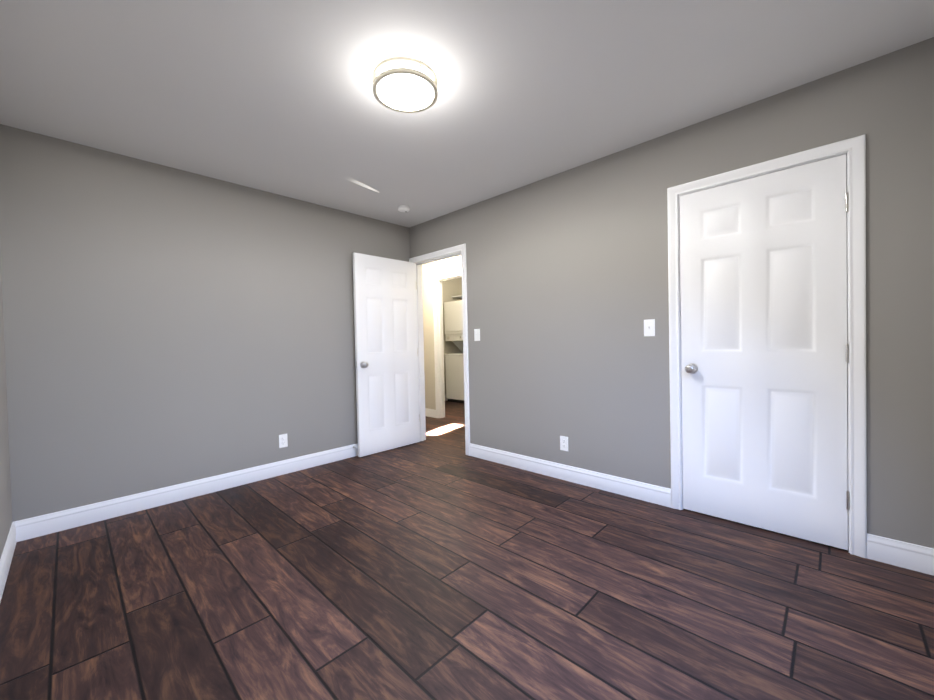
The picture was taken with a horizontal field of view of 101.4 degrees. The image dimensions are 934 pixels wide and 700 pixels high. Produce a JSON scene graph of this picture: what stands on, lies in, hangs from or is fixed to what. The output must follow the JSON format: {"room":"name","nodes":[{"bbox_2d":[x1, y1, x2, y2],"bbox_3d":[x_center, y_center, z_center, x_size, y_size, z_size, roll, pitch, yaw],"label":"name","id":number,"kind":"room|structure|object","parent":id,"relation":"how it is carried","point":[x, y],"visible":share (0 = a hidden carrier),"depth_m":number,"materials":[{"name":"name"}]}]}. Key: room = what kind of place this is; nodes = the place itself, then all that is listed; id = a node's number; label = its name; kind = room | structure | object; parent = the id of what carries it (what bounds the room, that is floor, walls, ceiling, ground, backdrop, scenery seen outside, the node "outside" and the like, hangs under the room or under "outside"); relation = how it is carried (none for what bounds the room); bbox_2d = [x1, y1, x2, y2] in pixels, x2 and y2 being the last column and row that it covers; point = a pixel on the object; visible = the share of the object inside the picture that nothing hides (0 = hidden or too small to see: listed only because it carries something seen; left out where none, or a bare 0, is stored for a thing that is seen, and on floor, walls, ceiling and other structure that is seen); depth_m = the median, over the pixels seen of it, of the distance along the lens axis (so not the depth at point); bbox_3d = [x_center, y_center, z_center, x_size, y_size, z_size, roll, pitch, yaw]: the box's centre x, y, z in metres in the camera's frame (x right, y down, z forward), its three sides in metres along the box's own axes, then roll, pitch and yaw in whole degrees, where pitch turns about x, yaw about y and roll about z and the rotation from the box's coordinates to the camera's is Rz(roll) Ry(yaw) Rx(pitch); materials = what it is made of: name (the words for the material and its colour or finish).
{"room":"empty bedroom","nodes":[
{"label":"empty bedroom","id":0,"kind":"room"},
{"bbox_2d":[0,250,11,558],"bbox_3d":[-1.285,-0.095,0.797,4.005,2.440,0.115,0,1,44],"label":"wall","id":1,"kind":"structure","parent":0,"point":[5,506],"depth_m":2.10,"materials":[{"name":"grey paint"}]},
{"bbox_2d":[0,520,19,601],"bbox_3d":[-1.256,1.063,0.904,3.890,0.121,0.014,0,1,44],"label":"baseboard","id":2,"kind":"structure","parent":1,"relation":"attached to","point":[13,537],"depth_m":1.98,"materials":[{"name":"white wood"}]},
{"bbox_2d":[0,124,409,521],"bbox_3d":[-1.703,-0.132,3.339,0.115,2.440,3.210,0,1,44],"label":"wall","id":3,"kind":"structure","parent":0,"point":[165,326],"depth_m":2.74,"materials":[{"name":"grey paint"}]},
{"bbox_2d":[20,443,357,540],"bbox_3d":[-1.621,1.027,3.326,0.014,0.121,2.950,0,1,44],"label":"baseboard","id":4,"kind":"structure","parent":3,"relation":"attached to","point":[37,526],"depth_m":2.76,"materials":[{"name":"white wood"}]},
{"bbox_2d":[279,434,287,447],"bbox_3d":[-1.607,0.795,3.346,0.008,0.114,0.070,0,1,44],"label":"outlet","id":5,"kind":"object","parent":3,"relation":"attached to","point":[283,441],"visible":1,"depth_m":3.34,"materials":[{"name":"white plastic"}]},
{"bbox_2d":[422,255,461,409],"bbox_3d":[-0.213,-0.204,5.535,4.430,2.440,0.115,0,1,44],"label":"wall","id":6,"kind":"structure","parent":0,"point":[440,267],"depth_m":5.78,"materials":[{"name":"beige paint"}]},
{"bbox_2d":[425,408,435,417],"bbox_3d":[-1.106,0.961,6.346,1.780,0.121,0.014,0,1,44],"label":"baseboard","id":7,"kind":"structure","parent":6,"relation":"attached to","point":[428,412],"depth_m":5.81,"materials":[{"name":"white wood"}]},
{"bbox_2d":[442,278,461,393],"bbox_3d":[-0.654,-0.226,7.283,0.115,2.440,1.800,0,1,44],"label":"wall","id":8,"kind":"structure","parent":0,"point":[451,287],"depth_m":7.51,"materials":[{"name":"beige paint"}]},
{"bbox_2d":[0,401,933,699],"bbox_3d":[-0.131,1.094,3.959,6.720,0.100,6.210,0,1,44],"label":"floor","id":9,"kind":"structure","parent":0,"point":[438,563],"depth_m":1.65,"materials":[{"name":"brown wood"}]},
{"bbox_2d":[444,300,463,402],"bbox_3d":[0.061,0.028,7.331,0.698,1.900,0.714,0,1,44],"label":"laundry","id":10,"kind":"object","parent":9,"relation":"on","point":[453,325],"visible":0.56,"depth_m":7.15,"materials":[{"name":"white metal"}]},
{"bbox_2d":[0,0,933,277],"bbox_3d":[-0.186,-1.445,3.914,6.720,0.100,6.210,0,1,44],"label":"ceiling","id":11,"kind":"structure","parent":0,"point":[274,96],"depth_m":1.91,"materials":[{"name":"paint"}]},
{"bbox_2d":[398,205,409,211],"bbox_3d":[-0.611,-1.361,3.693,0.112,0.042,0.112,0,1,44],"label":"smoke detector","id":12,"kind":"object","parent":11,"relation":"attached to","point":[403,208],"visible":0.96,"depth_m":3.66,"materials":[{"name":"white plastic"}]},
{"bbox_2d":[372,56,437,112],"bbox_3d":[-0.306,-1.306,1.908,0.320,0.100,0.320,0,1,44],"label":"flush-mount light fixture","id":13,"kind":"object","parent":11,"relation":"attached to","point":[402,84],"visible":1,"depth_m":1.84,"materials":[{"name":"white glass"}]},
{"bbox_2d":[409,37,933,547],"bbox_3d":[-0.126,-0.177,3.971,6.720,2.440,0.115,0,1,44],"label":"wall","id":14,"kind":"structure","parent":0,"point":[567,283],"depth_m":2.60,"materials":[{"name":"grey paint"}]},
{"bbox_2d":[409,243,469,455],"bbox_3d":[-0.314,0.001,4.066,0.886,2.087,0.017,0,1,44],"label":"door frame","id":15,"kind":"structure","parent":14,"relation":"attached to","point":[462,247],"depth_m":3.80,"materials":[{"name":"white wood"}]},
{"bbox_2d":[353,252,418,456],"bbox_3d":[-0.831,0.042,4.033,0.172,2.010,0.770,0,1,44],"label":"bedroom door","id":16,"kind":"structure","parent":15,"relation":"attached to","point":[385,325],"depth_m":3.99,"materials":[{"name":"white wood"}]},
{"bbox_2d":[474,329,479,340],"bbox_3d":[0.093,-0.144,3.670,0.070,0.114,0.020,0,1,44],"label":"light switch","id":17,"kind":"object","parent":14,"relation":"attached to","point":[476,334],"visible":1,"depth_m":3.67,"materials":[{"name":"white plastic"}]},
{"bbox_2d":[560,436,567,450],"bbox_3d":[0.776,0.748,3.058,0.070,0.114,0.008,0,1,44],"label":"outlet","id":18,"kind":"object","parent":14,"relation":"attached to","point":[563,443],"visible":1,"depth_m":3.06,"materials":[{"name":"white plastic"}]},
{"bbox_2d":[469,443,670,507],"bbox_3d":[0.687,0.980,3.148,1.822,0.121,0.014,0,1,44],"label":"baseboard","id":19,"kind":"structure","parent":14,"relation":"attached to","point":[659,495],"depth_m":2.96,"materials":[{"name":"white wood"}]},
{"bbox_2d":[644,319,654,335],"bbox_3d":[1.229,-0.150,2.582,0.070,0.114,0.020,0,1,44],"label":"light switch","id":20,"kind":"object","parent":14,"relation":"attached to","point":[649,327],"visible":1,"depth_m":2.58,"materials":[{"name":"white plastic"}]},
{"bbox_2d":[679,154,849,549],"bbox_3d":[1.663,0.021,2.213,0.775,2.010,0.172,0,1,44],"label":"closet door","id":21,"kind":"structure","parent":14,"relation":"in","point":[763,291],"depth_m":2.16,"materials":[{"name":"white wood"}]},
{"bbox_2d":[667,134,866,557],"bbox_3d":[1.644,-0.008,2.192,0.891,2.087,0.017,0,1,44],"label":"door frame","id":22,"kind":"structure","parent":14,"relation":"attached to","point":[854,148],"depth_m":1.92,"materials":[{"name":"white wood"}]}
]}

